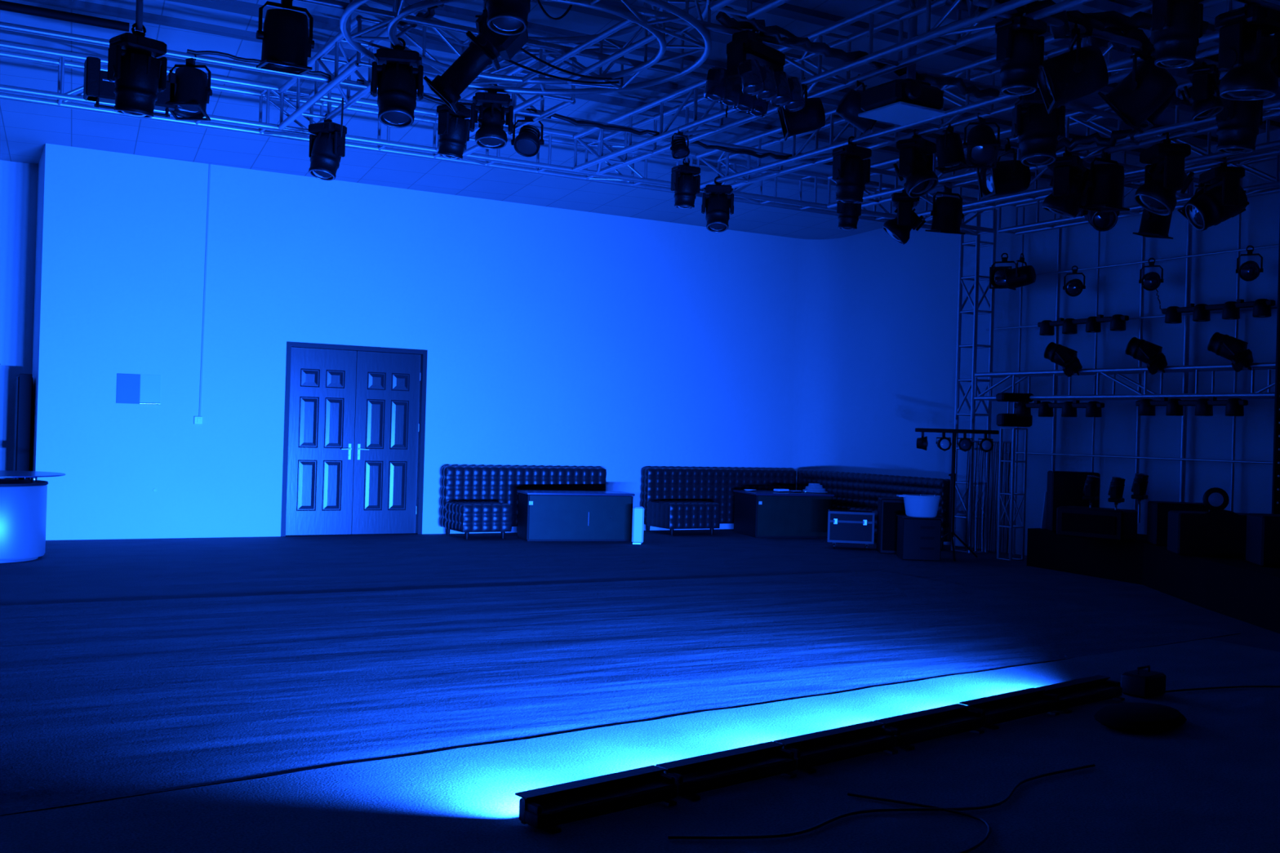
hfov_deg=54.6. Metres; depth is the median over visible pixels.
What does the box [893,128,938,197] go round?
light
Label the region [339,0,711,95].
truss
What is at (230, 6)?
batten
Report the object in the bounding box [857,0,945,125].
projector
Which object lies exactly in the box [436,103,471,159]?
light
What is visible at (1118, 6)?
batten
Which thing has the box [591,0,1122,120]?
pipe
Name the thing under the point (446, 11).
batten
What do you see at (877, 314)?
wall
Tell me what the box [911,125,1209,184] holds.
pipe
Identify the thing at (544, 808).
bar
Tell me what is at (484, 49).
spotlight
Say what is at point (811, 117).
light
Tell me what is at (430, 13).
cable
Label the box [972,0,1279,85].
pipe
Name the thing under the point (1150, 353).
light
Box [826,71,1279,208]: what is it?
truss
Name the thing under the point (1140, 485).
light
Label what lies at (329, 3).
pipe
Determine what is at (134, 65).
light
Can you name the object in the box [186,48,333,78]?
cable
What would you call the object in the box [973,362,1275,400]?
truss
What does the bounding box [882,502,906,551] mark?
grille
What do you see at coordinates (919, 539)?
crate
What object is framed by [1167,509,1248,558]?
equipment case
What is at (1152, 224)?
light
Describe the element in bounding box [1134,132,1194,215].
light
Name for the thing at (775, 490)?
tissue box
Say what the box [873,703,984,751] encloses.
bar
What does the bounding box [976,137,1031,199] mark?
light
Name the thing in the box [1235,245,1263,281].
light
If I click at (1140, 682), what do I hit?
box
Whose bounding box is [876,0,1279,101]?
batten
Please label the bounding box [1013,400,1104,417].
bar
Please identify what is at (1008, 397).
grille
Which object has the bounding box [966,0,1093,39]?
cable
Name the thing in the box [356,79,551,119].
cable
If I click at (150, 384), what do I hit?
holder
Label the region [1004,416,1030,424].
grille
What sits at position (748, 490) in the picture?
dish
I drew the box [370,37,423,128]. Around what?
light
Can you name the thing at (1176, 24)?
light
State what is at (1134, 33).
cable
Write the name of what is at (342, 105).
cable
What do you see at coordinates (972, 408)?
truss tower
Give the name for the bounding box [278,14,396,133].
truss
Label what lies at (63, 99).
truss
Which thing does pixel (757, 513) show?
trunk
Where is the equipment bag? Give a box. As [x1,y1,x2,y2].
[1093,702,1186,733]
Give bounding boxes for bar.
[515,764,677,834]
[655,741,796,801]
[773,720,897,773]
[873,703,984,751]
[959,687,1059,729]
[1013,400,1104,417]
[1035,675,1124,713]
[1037,314,1128,335]
[1135,396,1248,416]
[1161,298,1275,323]
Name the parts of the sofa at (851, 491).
seat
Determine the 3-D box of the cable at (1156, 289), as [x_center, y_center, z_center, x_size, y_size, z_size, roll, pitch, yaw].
[5.640,-1.379,13.462,0.029,0.294,0.094,2,0,-42]
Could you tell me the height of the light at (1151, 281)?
0.363 m
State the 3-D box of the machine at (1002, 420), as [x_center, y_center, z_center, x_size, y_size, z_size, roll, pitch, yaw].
[4.442,-0.074,14.703,0.360,0.150,0.272,2,0,0]
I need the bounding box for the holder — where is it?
[139,373,160,404]
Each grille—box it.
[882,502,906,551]
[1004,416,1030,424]
[1005,394,1031,399]
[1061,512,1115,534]
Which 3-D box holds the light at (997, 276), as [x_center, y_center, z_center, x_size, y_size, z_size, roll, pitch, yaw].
[4.471,-1.905,15.214,0.329,0.457,0.345,2,0,30]
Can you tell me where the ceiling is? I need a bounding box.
[0,0,1279,239]
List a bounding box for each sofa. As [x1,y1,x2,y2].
[439,465,606,539]
[640,466,796,535]
[796,469,951,549]
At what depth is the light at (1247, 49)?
7.13 m
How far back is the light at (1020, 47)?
7.46 m
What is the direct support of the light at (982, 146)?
hanging from the truss at (1117, 66)
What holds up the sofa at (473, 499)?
on the floor at (117, 570)
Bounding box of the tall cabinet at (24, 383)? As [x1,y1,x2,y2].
[12,373,32,479]
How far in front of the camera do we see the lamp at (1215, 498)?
11.28 m
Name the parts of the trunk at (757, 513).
panel, panel, panel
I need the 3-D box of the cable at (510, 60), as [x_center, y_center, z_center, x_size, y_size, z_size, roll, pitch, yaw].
[-0.554,-2.457,8.507,0.018,0.204,1.479,2,0,32]
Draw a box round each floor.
[0,528,1279,816]
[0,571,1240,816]
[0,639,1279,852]
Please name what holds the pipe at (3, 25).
attached to the truss at (539, 116)
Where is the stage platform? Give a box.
[1026,528,1279,633]
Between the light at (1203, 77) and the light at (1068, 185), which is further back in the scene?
the light at (1068, 185)
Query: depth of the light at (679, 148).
10.47 m
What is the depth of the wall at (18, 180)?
14.43 m
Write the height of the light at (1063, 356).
0.402 m
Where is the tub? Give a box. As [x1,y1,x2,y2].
[896,493,941,517]
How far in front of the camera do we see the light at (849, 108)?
8.80 m
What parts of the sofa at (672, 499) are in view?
leg, seat, leg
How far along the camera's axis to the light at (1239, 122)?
8.50 m
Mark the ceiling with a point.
(25, 128)
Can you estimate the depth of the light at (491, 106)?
9.33 m
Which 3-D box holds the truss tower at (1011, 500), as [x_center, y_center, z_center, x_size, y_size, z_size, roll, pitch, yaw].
[4.416,0.800,14.706,0.232,1.566,0.234,2,0,-30]
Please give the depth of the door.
15.37 m
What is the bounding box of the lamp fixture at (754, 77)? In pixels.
[703,29,804,116]
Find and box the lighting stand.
[915,427,999,561]
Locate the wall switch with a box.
[194,416,202,424]
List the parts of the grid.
rail, rail, rail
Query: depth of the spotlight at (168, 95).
8.84 m
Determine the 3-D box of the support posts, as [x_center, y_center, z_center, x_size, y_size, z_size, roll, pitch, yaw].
[4.454,-0.222,14.736,0.224,0.140,0.030,2,0,-30]
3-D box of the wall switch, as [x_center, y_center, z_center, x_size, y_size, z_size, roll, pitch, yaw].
[-5.123,-0.071,14.372,0.090,0.090,0.040,2,0,-30]
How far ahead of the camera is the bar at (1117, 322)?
14.20 m
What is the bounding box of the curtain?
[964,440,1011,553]
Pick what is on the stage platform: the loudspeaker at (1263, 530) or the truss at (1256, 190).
the loudspeaker at (1263, 530)
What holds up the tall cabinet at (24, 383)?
on the floor at (117, 570)
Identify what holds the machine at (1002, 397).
on the support posts
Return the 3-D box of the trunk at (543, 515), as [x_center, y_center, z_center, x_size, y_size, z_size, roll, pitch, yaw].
[-0.818,1.125,15.633,1.390,0.600,0.550,2,0,-19]
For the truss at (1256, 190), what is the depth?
13.47 m
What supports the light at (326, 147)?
hanging from the truss at (351, 65)
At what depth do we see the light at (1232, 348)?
12.17 m
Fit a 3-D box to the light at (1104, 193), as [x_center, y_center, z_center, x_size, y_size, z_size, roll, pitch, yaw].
[4.072,-2.176,10.857,0.386,0.573,0.329,2,0,-30]
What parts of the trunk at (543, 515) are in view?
panel, panel, panel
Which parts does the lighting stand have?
lamp glass, lamp glass, lamp glass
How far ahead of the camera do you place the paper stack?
17.21 m
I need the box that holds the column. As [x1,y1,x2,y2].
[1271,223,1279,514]
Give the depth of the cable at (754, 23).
7.99 m
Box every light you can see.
[106,0,167,117]
[165,52,212,120]
[256,0,314,75]
[308,113,346,180]
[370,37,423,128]
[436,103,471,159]
[469,84,513,149]
[483,0,538,35]
[511,108,544,156]
[670,126,689,159]
[671,142,700,208]
[701,176,733,232]
[777,77,825,141]
[832,136,871,203]
[835,74,876,137]
[835,191,861,230]
[882,182,925,244]
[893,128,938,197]
[924,182,965,234]
[935,123,966,173]
[962,112,1000,168]
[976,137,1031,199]
[989,253,1016,288]
[995,14,1047,95]
[1004,253,1035,290]
[1011,87,1065,166]
[1037,18,1108,114]
[1042,146,1089,217]
[1044,342,1082,377]
[1062,265,1085,296]
[1079,146,1129,212]
[1079,209,1119,231]
[1082,475,1099,507]
[1097,45,1177,133]
[1107,476,1125,510]
[1125,337,1167,374]
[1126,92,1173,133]
[1131,472,1148,523]
[1133,208,1173,239]
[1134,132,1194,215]
[1138,257,1164,290]
[1150,0,1204,68]
[1177,182,1204,219]
[1180,57,1223,121]
[1185,157,1248,231]
[1207,332,1253,372]
[1213,80,1262,153]
[1214,1,1279,100]
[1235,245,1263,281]
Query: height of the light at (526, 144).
0.394 m
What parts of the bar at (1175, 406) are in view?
bar rail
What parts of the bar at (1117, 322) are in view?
bar rail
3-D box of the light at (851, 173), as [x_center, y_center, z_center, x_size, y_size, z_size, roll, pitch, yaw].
[1.839,-2.231,10.760,0.343,0.582,0.278,2,0,-30]
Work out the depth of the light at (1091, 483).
12.88 m
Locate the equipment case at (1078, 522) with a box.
[1056,506,1137,541]
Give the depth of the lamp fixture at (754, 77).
8.02 m
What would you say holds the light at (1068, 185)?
hanging from the truss at (962, 179)
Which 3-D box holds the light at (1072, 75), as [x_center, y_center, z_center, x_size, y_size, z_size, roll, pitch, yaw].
[2.713,-2.280,7.785,0.432,0.555,0.372,2,0,10]
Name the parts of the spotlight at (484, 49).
filter frame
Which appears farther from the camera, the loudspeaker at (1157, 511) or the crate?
the crate
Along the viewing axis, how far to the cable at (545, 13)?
7.39 m
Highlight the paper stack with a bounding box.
[789,489,801,492]
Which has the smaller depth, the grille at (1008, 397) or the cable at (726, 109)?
the cable at (726, 109)
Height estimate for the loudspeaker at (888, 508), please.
0.660 m
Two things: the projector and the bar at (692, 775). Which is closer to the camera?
the bar at (692, 775)
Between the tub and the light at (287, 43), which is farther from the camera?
the tub
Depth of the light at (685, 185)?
10.84 m
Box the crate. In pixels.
[896,514,942,560]
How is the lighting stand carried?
on the floor at (117, 570)
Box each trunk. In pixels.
[516,489,635,541]
[733,489,834,537]
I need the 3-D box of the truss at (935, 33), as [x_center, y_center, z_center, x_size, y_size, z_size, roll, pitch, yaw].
[1.400,-2.652,8.923,0.314,0.371,7.830,2,0,-30]
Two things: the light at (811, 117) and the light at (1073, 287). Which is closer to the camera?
the light at (811, 117)
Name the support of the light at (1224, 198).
hanging from the truss at (1191, 164)
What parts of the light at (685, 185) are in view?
drop rod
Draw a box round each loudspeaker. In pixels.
[876,497,906,554]
[1045,471,1100,532]
[1146,501,1208,546]
[1245,513,1279,567]
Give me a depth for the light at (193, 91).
8.91 m
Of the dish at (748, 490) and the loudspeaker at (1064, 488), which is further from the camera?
the dish at (748, 490)
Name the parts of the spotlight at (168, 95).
foot rail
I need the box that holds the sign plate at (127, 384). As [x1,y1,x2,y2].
[115,373,140,404]
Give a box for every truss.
[0,40,995,235]
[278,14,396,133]
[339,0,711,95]
[435,55,577,155]
[573,0,1093,175]
[696,0,1274,189]
[710,0,791,19]
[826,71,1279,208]
[915,109,1279,221]
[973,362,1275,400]
[997,148,1279,235]
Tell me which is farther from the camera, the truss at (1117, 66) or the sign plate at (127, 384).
the sign plate at (127, 384)
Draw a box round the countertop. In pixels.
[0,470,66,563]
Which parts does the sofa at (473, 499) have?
leg, leg, seat, leg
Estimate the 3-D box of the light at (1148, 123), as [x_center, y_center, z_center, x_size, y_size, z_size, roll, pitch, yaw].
[3.450,-2.245,8.431,0.341,0.455,0.286,2,0,0]
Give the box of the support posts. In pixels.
[1007,401,1016,413]
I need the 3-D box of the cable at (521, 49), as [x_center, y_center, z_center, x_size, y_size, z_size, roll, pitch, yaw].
[-0.520,-2.498,8.468,0.018,0.159,1.463,2,0,32]
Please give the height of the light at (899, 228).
0.635 m
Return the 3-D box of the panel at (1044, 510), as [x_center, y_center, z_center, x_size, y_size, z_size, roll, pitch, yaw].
[4.584,0.949,13.988,0.106,0.424,0.020,2,0,0]
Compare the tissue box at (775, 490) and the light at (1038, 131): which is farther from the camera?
the tissue box at (775, 490)
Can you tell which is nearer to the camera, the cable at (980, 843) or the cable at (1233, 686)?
the cable at (980, 843)
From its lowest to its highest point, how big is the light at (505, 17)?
0.533 m
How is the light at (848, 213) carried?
hanging from the truss at (1117, 66)
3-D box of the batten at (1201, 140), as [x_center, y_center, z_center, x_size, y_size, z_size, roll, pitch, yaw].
[-1.419,-3.201,8.752,17.000,0.050,0.200,2,0,-30]
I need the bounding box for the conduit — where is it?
[198,164,210,416]
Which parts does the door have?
handle, handle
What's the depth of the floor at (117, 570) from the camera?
12.38 m
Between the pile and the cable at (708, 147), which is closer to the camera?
the cable at (708, 147)
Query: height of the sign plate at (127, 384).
0.335 m
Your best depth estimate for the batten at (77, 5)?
10.28 m
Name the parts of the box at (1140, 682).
carry handle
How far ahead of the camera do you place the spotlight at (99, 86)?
8.61 m
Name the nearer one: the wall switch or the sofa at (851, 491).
the wall switch
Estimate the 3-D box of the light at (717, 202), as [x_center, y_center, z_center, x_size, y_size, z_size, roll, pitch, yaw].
[0.791,-2.261,12.602,0.328,0.566,0.327,2,0,0]
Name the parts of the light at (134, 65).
drop rod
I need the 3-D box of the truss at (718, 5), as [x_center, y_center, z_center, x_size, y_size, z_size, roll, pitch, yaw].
[1.326,-2.663,6.178,0.314,0.371,3.130,2,0,-30]
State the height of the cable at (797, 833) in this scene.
0.010 m
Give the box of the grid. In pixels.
[983,166,1279,555]
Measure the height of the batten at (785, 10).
0.050 m
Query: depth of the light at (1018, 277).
14.84 m
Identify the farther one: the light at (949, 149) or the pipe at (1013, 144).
the pipe at (1013, 144)
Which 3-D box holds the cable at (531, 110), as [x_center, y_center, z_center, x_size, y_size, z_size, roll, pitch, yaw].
[-0.308,-2.577,10.610,1.408,0.073,0.069,2,0,-31]
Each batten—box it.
[21,0,1053,182]
[167,0,1095,169]
[368,0,1145,155]
[530,0,1217,146]
[730,0,1279,129]
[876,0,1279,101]
[1082,0,1218,43]
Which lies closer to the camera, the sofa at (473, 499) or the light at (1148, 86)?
the light at (1148, 86)
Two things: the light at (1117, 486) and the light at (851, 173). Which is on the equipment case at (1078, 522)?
the light at (1117, 486)
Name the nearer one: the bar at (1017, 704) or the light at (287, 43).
the bar at (1017, 704)
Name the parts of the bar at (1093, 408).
bar rail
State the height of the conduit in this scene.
2.935 m
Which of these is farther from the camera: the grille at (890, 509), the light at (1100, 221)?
the grille at (890, 509)
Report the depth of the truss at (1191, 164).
11.71 m
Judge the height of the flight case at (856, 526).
0.465 m
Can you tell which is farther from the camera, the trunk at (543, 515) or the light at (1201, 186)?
the trunk at (543, 515)
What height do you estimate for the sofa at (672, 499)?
0.891 m
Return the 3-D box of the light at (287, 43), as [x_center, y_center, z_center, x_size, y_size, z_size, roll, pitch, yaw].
[-2.179,-2.442,7.617,0.343,0.511,0.296,2,0,-30]
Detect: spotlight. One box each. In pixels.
[83,56,115,109]
[154,71,177,117]
[422,0,528,114]
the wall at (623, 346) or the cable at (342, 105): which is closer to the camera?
the cable at (342, 105)
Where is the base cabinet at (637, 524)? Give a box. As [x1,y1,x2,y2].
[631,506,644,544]
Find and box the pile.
[802,483,827,493]
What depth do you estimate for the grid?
13.76 m
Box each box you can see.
[773,488,789,492]
[1120,665,1165,697]
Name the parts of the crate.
crate lid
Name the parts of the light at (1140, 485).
drop rod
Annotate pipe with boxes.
[0,0,129,31]
[0,21,978,190]
[294,0,840,106]
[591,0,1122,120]
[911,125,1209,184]
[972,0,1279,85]
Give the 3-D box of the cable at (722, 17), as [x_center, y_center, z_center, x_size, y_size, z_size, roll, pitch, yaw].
[1.025,-2.580,8.251,1.216,0.146,0.119,2,0,-30]
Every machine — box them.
[995,392,1033,402]
[995,413,1032,426]
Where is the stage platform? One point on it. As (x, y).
(1238, 588)
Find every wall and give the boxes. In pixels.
[0,160,38,479]
[30,143,798,540]
[791,128,1279,555]
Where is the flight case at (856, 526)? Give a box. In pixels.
[826,509,874,550]
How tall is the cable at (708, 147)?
0.106 m
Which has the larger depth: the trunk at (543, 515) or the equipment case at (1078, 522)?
the trunk at (543, 515)
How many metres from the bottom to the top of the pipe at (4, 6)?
0.057 m
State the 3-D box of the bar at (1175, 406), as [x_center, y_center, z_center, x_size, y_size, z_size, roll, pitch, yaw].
[5.611,-0.202,12.657,0.167,0.188,1.266,2,0,-30]
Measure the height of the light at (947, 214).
0.541 m
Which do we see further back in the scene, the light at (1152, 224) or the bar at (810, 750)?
the light at (1152, 224)
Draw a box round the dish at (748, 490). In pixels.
[743,488,755,491]
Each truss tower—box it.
[951,207,997,552]
[996,427,1027,560]
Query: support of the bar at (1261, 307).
attached to the grid
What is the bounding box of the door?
[280,341,427,536]
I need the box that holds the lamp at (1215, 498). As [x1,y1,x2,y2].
[1202,487,1229,511]
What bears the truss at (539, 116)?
attached to the truss at (63, 99)
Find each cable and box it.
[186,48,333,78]
[340,97,343,137]
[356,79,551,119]
[395,4,444,27]
[498,57,619,84]
[520,48,622,79]
[529,108,659,135]
[537,0,573,20]
[667,764,1095,839]
[674,136,795,159]
[709,0,812,47]
[715,11,867,62]
[725,105,728,117]
[847,792,991,852]
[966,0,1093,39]
[1088,17,1218,67]
[1155,288,1162,311]
[1165,685,1279,692]
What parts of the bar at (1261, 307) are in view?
bar rail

